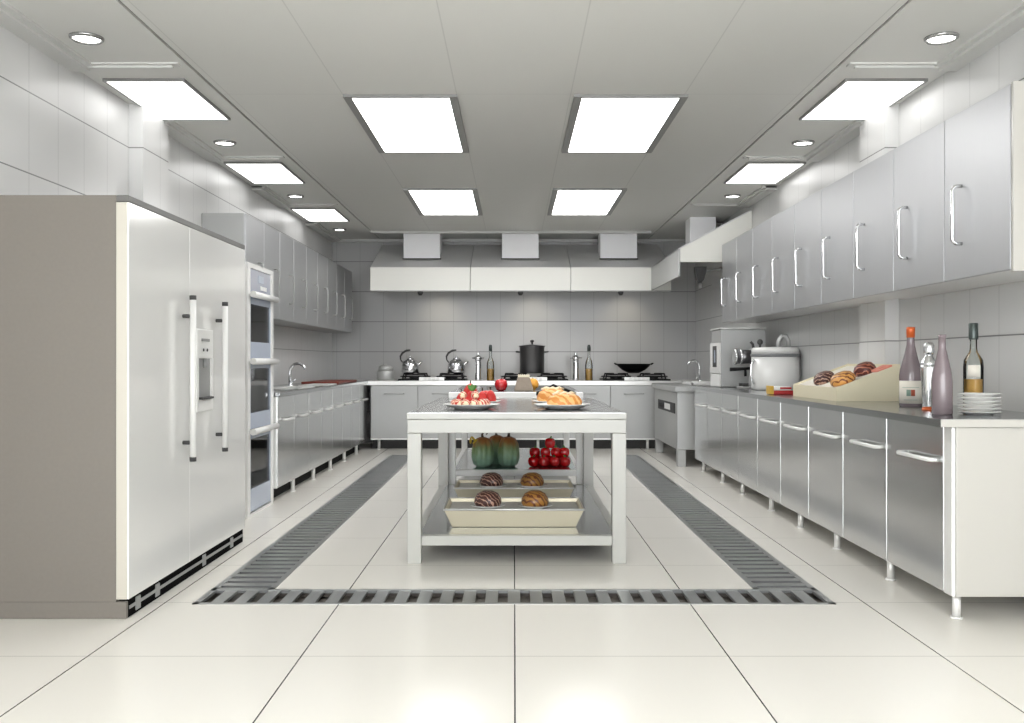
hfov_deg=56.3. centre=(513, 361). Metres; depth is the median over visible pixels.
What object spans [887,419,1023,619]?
base cabinet
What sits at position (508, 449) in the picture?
squash
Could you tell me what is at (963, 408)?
plate
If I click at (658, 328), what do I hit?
wall
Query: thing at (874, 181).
upper cabinet
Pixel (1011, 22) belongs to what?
trim
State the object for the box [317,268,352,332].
upper cabinet
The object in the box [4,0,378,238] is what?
ceiling
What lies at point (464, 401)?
roll
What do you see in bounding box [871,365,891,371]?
ham slice
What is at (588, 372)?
oil bottle
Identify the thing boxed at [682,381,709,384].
sink
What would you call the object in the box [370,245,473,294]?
hood
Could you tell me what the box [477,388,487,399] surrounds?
strawberry
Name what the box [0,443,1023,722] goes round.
floor
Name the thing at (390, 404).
base cabinet
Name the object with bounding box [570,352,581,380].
pepper mill
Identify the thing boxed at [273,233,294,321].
upper cabinet
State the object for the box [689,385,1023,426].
countertop
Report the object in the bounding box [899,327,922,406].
wine bottle
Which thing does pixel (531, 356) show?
stock pot
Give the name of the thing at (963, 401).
plate
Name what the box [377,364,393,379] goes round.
jar
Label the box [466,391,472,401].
strawberry
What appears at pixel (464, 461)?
shelf
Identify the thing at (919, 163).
upper cabinet
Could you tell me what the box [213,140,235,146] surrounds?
recessed light
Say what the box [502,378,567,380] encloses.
cooktop
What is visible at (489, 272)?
hood
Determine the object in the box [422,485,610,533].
shelf
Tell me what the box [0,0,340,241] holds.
trim
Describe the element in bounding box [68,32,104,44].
recessed light
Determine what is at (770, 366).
pot
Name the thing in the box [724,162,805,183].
ceiling light
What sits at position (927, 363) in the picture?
cocktail shaker
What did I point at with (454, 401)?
roll
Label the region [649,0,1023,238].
ceiling
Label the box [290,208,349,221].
ceiling light
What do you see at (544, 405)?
plate
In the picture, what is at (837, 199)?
upper cabinet
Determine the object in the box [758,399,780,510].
base cabinet
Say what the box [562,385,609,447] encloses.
base cabinet
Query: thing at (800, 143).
recessed light
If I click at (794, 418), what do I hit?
base cabinet
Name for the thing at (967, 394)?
plate
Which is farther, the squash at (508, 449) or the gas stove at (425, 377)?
the gas stove at (425, 377)
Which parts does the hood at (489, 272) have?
drip rail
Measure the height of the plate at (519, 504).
0.018 m
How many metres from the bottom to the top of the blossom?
0.064 m
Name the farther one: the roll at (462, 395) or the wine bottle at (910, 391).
the roll at (462, 395)
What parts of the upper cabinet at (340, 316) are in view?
door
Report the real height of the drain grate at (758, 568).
0.014 m
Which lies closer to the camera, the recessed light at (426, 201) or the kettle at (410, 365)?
the recessed light at (426, 201)
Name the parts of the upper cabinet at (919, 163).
handle, door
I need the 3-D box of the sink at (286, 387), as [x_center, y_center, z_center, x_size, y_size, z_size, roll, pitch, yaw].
[-1.970,0.236,8.550,0.240,0.014,0.720,0,0,0]
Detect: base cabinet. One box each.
[273,395,294,497]
[283,393,309,492]
[298,391,322,483]
[315,389,333,473]
[323,387,343,469]
[334,386,352,463]
[346,385,360,456]
[352,384,367,452]
[371,385,417,448]
[418,385,465,447]
[466,385,513,447]
[514,385,561,447]
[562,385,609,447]
[609,385,654,448]
[694,389,706,471]
[707,391,725,482]
[722,394,745,493]
[738,396,757,491]
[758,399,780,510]
[781,403,808,527]
[809,407,843,549]
[844,412,895,580]
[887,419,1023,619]
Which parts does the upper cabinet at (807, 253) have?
handle, door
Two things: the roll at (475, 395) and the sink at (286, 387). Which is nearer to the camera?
the roll at (475, 395)
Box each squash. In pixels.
[471,433,493,466]
[489,433,502,463]
[498,433,519,466]
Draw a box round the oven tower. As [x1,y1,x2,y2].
[245,262,279,518]
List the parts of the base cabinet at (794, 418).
handle, leg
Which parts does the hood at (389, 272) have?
drip rail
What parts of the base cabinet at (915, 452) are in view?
door, handle, corner post, leg, end panel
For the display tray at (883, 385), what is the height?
0.228 m
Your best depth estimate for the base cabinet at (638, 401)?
12.01 m
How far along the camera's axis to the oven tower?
7.04 m
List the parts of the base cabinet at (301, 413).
leg, door, handle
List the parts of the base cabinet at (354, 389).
door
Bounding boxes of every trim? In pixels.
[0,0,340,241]
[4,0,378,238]
[119,0,908,238]
[339,230,685,241]
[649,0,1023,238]
[690,1,1023,227]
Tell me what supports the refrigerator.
on the floor
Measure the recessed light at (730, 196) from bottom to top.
0.019 m
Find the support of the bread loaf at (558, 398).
on the plate at (544, 405)
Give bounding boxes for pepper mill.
[472,352,483,380]
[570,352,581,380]
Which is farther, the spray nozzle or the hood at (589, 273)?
the hood at (589, 273)
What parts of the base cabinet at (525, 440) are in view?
door, rail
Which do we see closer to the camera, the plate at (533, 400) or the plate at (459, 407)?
the plate at (459, 407)
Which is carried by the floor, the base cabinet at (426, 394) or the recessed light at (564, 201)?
the base cabinet at (426, 394)
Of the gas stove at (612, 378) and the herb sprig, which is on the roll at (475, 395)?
the herb sprig
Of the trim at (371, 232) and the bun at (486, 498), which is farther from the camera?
the trim at (371, 232)
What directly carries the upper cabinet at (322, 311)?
attached to the wall at (62, 132)
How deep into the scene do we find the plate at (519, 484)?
6.54 m
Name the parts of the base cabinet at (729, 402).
handle, door, leg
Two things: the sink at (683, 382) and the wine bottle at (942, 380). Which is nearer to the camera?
the wine bottle at (942, 380)
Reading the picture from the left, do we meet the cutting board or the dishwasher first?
the cutting board
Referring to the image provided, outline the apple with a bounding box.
[495,378,507,390]
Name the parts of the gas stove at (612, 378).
knob panel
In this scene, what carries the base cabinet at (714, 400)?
on the floor
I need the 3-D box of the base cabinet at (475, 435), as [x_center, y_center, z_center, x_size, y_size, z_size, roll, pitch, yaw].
[-0.300,0.702,12.396,0.600,0.805,0.849,0,0,0]
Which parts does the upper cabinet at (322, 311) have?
door, handle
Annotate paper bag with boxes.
[514,374,532,390]
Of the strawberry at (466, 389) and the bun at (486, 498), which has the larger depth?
the strawberry at (466, 389)
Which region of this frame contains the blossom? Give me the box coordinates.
[469,436,477,443]
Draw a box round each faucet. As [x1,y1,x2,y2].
[287,362,305,385]
[687,360,701,380]
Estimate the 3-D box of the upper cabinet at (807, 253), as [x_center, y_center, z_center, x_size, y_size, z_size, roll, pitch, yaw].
[2.248,-0.783,6.858,0.400,0.790,0.624,0,0,0]
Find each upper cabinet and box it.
[202,213,263,267]
[264,224,279,319]
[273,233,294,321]
[273,240,306,324]
[278,247,317,326]
[291,253,327,327]
[297,259,337,329]
[311,263,345,330]
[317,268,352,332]
[721,237,772,322]
[735,228,791,319]
[752,217,810,316]
[771,205,835,313]
[794,190,859,309]
[821,172,890,304]
[854,149,955,298]
[894,121,1011,290]
[945,81,1023,281]
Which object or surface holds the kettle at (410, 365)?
on the gas stove at (425, 377)
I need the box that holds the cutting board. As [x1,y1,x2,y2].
[301,380,356,383]
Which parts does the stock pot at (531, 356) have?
lid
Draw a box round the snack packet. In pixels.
[766,386,792,394]
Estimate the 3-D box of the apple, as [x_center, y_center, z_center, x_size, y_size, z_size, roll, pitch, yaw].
[-0.105,0.182,7.780,0.106,0.114,0.106,0,0,0]
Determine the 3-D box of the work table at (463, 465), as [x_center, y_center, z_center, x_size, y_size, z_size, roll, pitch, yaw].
[0.015,0.672,8.460,1.056,0.864,1.920,0,0,0]
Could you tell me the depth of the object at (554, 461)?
7.75 m
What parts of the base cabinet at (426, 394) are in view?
rail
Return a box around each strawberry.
[463,380,478,393]
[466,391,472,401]
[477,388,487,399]
[486,387,495,400]
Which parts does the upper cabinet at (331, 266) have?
door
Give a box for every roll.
[451,399,461,404]
[459,391,466,398]
[461,399,469,404]
[470,399,478,404]
[471,391,478,398]
[478,399,490,404]
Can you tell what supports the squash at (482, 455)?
on the work table at (463, 465)
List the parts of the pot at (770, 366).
handle, lid knob, lid, lid handle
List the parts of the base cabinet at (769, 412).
handle, leg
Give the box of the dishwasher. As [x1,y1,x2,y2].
[652,383,694,466]
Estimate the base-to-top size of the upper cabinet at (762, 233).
0.790 m
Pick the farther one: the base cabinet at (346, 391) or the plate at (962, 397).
the base cabinet at (346, 391)
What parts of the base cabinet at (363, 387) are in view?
door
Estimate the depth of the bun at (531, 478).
6.54 m
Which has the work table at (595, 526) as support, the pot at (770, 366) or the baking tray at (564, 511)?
the baking tray at (564, 511)
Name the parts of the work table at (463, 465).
leg, leg, shelf frame, leg, leg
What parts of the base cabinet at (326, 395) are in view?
door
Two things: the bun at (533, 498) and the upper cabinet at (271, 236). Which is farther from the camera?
the upper cabinet at (271, 236)
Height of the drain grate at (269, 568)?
0.014 m
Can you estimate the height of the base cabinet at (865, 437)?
0.828 m
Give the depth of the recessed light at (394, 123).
6.50 m
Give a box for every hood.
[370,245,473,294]
[470,245,570,294]
[566,245,670,294]
[651,209,751,289]
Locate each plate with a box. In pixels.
[443,403,498,409]
[470,503,505,508]
[476,483,506,487]
[517,483,546,487]
[517,503,552,508]
[533,400,584,402]
[535,403,590,409]
[957,396,1001,400]
[957,400,1000,403]
[957,403,1001,407]
[957,407,1001,411]
[958,392,1001,396]
[958,410,1000,414]
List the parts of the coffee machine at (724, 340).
panel, panel, lid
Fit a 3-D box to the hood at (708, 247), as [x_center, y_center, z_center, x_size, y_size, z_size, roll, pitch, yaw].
[2.068,-1.220,10.810,0.756,0.689,1.949,0,0,0]
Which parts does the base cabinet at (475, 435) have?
door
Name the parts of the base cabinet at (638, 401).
rail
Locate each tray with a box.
[443,497,584,526]
[453,479,574,496]
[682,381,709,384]
[793,363,899,400]
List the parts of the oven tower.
control panel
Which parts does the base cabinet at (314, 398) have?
leg, door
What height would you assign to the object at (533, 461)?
0.097 m
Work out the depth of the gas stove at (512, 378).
12.27 m
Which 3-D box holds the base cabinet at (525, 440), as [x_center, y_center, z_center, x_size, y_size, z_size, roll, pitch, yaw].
[0.302,0.702,12.396,0.605,0.805,0.849,0,0,0]
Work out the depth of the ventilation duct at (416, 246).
12.15 m
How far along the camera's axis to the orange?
7.86 m
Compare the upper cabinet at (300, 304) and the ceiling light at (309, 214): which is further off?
the ceiling light at (309, 214)
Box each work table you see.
[406,398,626,563]
[449,386,582,483]
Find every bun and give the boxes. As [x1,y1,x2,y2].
[474,490,501,506]
[480,472,502,485]
[520,472,543,485]
[521,490,548,506]
[813,371,833,385]
[830,371,855,386]
[853,361,875,376]
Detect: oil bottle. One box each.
[487,345,493,380]
[585,345,592,380]
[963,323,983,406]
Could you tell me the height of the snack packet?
0.064 m
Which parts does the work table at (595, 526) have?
leg, leg, shelf frame, leg, leg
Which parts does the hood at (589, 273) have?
drip rail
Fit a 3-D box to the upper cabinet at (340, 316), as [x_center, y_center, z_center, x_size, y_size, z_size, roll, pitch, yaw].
[-2.249,-0.768,11.588,0.398,0.790,0.545,0,0,0]
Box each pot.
[516,340,548,372]
[750,334,799,389]
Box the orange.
[530,378,538,389]
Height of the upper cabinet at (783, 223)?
0.790 m
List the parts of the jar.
lid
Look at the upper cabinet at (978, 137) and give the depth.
4.26 m
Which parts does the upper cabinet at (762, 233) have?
handle, door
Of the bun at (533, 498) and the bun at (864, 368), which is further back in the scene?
the bun at (864, 368)
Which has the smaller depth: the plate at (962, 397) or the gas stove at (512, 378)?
the plate at (962, 397)
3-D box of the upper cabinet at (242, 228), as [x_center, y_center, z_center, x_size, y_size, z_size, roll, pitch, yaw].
[-2.249,-0.768,7.772,0.398,0.790,0.545,0,0,0]
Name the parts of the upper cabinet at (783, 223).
handle, door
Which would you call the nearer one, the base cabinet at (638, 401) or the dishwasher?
the dishwasher
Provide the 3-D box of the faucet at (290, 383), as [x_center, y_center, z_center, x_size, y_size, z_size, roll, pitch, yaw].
[-2.055,0.125,9.068,0.189,0.236,0.095,0,0,0]
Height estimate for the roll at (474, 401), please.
0.052 m
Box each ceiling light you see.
[102,78,230,120]
[224,162,304,183]
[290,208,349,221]
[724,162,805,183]
[799,78,927,120]
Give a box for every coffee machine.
[710,328,765,386]
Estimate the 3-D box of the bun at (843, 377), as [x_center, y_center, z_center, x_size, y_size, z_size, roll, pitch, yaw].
[2.053,0.109,5.969,0.155,0.104,0.158,0,0,-27]
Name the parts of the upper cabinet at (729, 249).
handle, door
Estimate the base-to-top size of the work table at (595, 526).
0.824 m
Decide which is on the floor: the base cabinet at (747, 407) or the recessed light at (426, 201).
the base cabinet at (747, 407)
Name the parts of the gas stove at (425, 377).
knob panel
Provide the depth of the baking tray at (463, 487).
6.40 m
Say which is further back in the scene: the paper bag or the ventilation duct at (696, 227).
the ventilation duct at (696, 227)
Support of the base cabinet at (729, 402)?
on the floor
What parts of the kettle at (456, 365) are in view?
handle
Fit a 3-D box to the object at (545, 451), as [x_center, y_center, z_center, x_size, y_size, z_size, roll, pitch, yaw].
[0.256,0.733,7.820,0.082,0.099,0.082,0,0,-7]
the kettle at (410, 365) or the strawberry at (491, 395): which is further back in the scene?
the kettle at (410, 365)
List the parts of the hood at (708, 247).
panel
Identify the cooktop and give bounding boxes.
[398,378,467,380]
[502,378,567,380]
[599,378,670,380]
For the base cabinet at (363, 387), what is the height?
0.827 m
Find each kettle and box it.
[400,349,422,372]
[446,349,468,372]
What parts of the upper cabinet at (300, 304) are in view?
door, handle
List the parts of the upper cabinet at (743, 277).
handle, door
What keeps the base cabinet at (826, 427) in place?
on the floor
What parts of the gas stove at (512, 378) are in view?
knob panel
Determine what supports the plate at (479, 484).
on the baking tray at (463, 487)
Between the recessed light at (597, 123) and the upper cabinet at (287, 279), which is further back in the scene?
the upper cabinet at (287, 279)
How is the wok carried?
on the gas stove at (612, 378)
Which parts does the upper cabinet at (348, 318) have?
door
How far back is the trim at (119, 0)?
5.88 m
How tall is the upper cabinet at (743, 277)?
0.790 m
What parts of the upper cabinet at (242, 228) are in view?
door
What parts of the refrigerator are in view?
door, trim, handle post, handle post, handle, spout, door, handle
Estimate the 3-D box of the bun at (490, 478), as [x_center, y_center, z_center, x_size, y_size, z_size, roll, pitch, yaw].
[-0.155,0.811,6.600,0.164,0.092,0.164,0,0,0]
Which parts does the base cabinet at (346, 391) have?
leg, door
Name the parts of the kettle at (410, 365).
handle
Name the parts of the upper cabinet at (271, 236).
handle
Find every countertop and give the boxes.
[273,381,367,396]
[357,380,704,384]
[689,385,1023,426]
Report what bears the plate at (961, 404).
on the plate at (963, 408)
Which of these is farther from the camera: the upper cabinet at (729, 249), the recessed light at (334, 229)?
the recessed light at (334, 229)
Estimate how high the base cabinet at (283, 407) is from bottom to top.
0.827 m
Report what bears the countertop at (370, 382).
on the base cabinet at (525, 440)
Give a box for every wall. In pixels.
[0,25,331,384]
[332,242,695,442]
[696,28,1023,411]
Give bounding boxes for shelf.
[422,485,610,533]
[456,449,575,469]
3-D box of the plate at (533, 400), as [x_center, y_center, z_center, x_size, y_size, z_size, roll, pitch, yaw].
[0.285,0.264,6.080,0.336,0.032,0.336,0,0,0]
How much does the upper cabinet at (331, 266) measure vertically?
0.790 m
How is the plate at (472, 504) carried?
on the baking tray at (564, 511)
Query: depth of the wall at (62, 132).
5.78 m
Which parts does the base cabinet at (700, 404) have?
leg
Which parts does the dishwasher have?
leg, control panel, leg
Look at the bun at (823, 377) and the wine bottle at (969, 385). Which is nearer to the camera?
the wine bottle at (969, 385)
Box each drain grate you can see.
[192,589,835,603]
[212,455,406,588]
[626,455,815,588]
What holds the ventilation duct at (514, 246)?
attached to the hood at (489, 272)
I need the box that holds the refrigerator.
[0,195,244,618]
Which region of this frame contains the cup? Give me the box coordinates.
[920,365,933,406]
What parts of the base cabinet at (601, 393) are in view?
rail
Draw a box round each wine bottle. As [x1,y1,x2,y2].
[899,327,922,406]
[931,334,952,414]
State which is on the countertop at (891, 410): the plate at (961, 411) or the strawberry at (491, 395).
the plate at (961, 411)
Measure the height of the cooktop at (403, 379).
0.020 m
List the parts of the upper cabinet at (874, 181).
handle, door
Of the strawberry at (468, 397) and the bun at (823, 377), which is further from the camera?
the bun at (823, 377)
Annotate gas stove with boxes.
[398,373,467,380]
[501,373,567,380]
[599,373,670,380]
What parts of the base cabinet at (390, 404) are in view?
rail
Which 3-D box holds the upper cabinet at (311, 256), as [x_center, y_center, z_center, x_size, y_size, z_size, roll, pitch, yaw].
[-2.249,-0.768,9.953,0.398,0.790,0.545,0,0,0]
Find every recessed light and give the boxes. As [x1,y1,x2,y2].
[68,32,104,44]
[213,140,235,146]
[287,194,303,198]
[333,228,345,230]
[343,94,468,152]
[403,188,481,214]
[547,188,626,214]
[562,94,687,152]
[724,194,740,198]
[792,140,814,146]
[923,32,959,44]
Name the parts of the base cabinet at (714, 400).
handle, door, leg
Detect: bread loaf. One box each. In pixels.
[537,386,563,400]
[547,391,581,404]
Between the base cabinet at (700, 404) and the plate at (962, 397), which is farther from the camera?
the base cabinet at (700, 404)
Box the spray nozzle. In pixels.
[694,266,721,287]
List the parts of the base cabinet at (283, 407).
door, handle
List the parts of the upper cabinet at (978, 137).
handle, end panel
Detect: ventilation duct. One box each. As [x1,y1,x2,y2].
[403,234,441,258]
[501,234,539,258]
[598,234,637,258]
[686,217,715,243]
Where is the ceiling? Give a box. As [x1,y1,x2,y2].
[120,0,907,238]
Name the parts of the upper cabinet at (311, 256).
door, handle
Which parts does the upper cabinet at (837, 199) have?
handle, door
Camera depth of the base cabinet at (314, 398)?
8.86 m
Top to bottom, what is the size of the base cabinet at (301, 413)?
0.828 m
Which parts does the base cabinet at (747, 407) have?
handle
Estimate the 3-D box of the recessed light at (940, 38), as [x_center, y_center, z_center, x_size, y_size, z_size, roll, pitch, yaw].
[2.160,-1.631,4.837,0.168,0.019,0.168,0,0,0]
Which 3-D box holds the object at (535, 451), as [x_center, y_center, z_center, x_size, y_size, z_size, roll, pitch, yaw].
[0.169,0.733,7.820,0.082,0.099,0.082,0,0,34]
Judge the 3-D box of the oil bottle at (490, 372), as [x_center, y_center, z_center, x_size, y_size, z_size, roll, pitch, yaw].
[-0.300,0.015,12.200,0.096,0.457,0.096,0,0,0]
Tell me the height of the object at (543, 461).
0.097 m
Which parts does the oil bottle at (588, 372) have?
bottle glass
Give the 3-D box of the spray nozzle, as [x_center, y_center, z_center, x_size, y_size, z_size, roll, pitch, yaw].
[2.243,-0.950,10.800,0.411,0.249,0.124,0,0,0]
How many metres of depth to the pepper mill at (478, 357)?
12.12 m
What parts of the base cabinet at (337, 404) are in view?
leg, door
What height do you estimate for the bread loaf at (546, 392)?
0.113 m
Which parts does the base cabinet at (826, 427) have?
handle, leg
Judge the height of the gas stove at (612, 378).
0.095 m
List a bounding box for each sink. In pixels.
[273,386,314,389]
[298,383,336,386]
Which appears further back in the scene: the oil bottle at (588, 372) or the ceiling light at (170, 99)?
the oil bottle at (588, 372)
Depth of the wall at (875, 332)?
5.93 m
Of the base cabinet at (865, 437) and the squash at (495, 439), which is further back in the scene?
the squash at (495, 439)
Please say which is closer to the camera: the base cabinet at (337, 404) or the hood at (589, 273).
the base cabinet at (337, 404)
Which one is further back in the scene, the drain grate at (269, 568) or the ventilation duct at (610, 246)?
the ventilation duct at (610, 246)
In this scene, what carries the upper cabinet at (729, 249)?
attached to the wall at (875, 332)
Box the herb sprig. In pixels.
[468,384,476,390]
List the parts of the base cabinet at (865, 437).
handle, leg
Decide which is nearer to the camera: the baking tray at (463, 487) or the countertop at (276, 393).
the baking tray at (463, 487)
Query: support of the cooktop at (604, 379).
in the gas stove at (612, 378)
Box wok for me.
[614,363,653,372]
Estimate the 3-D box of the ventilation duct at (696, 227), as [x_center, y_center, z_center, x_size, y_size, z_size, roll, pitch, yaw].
[2.145,-1.485,11.010,0.290,0.306,0.300,0,0,0]
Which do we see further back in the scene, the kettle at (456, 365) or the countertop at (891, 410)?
the kettle at (456, 365)
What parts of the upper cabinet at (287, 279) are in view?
door, handle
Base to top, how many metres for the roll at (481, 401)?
0.052 m
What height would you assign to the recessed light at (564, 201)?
0.019 m
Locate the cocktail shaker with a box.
[920,342,934,409]

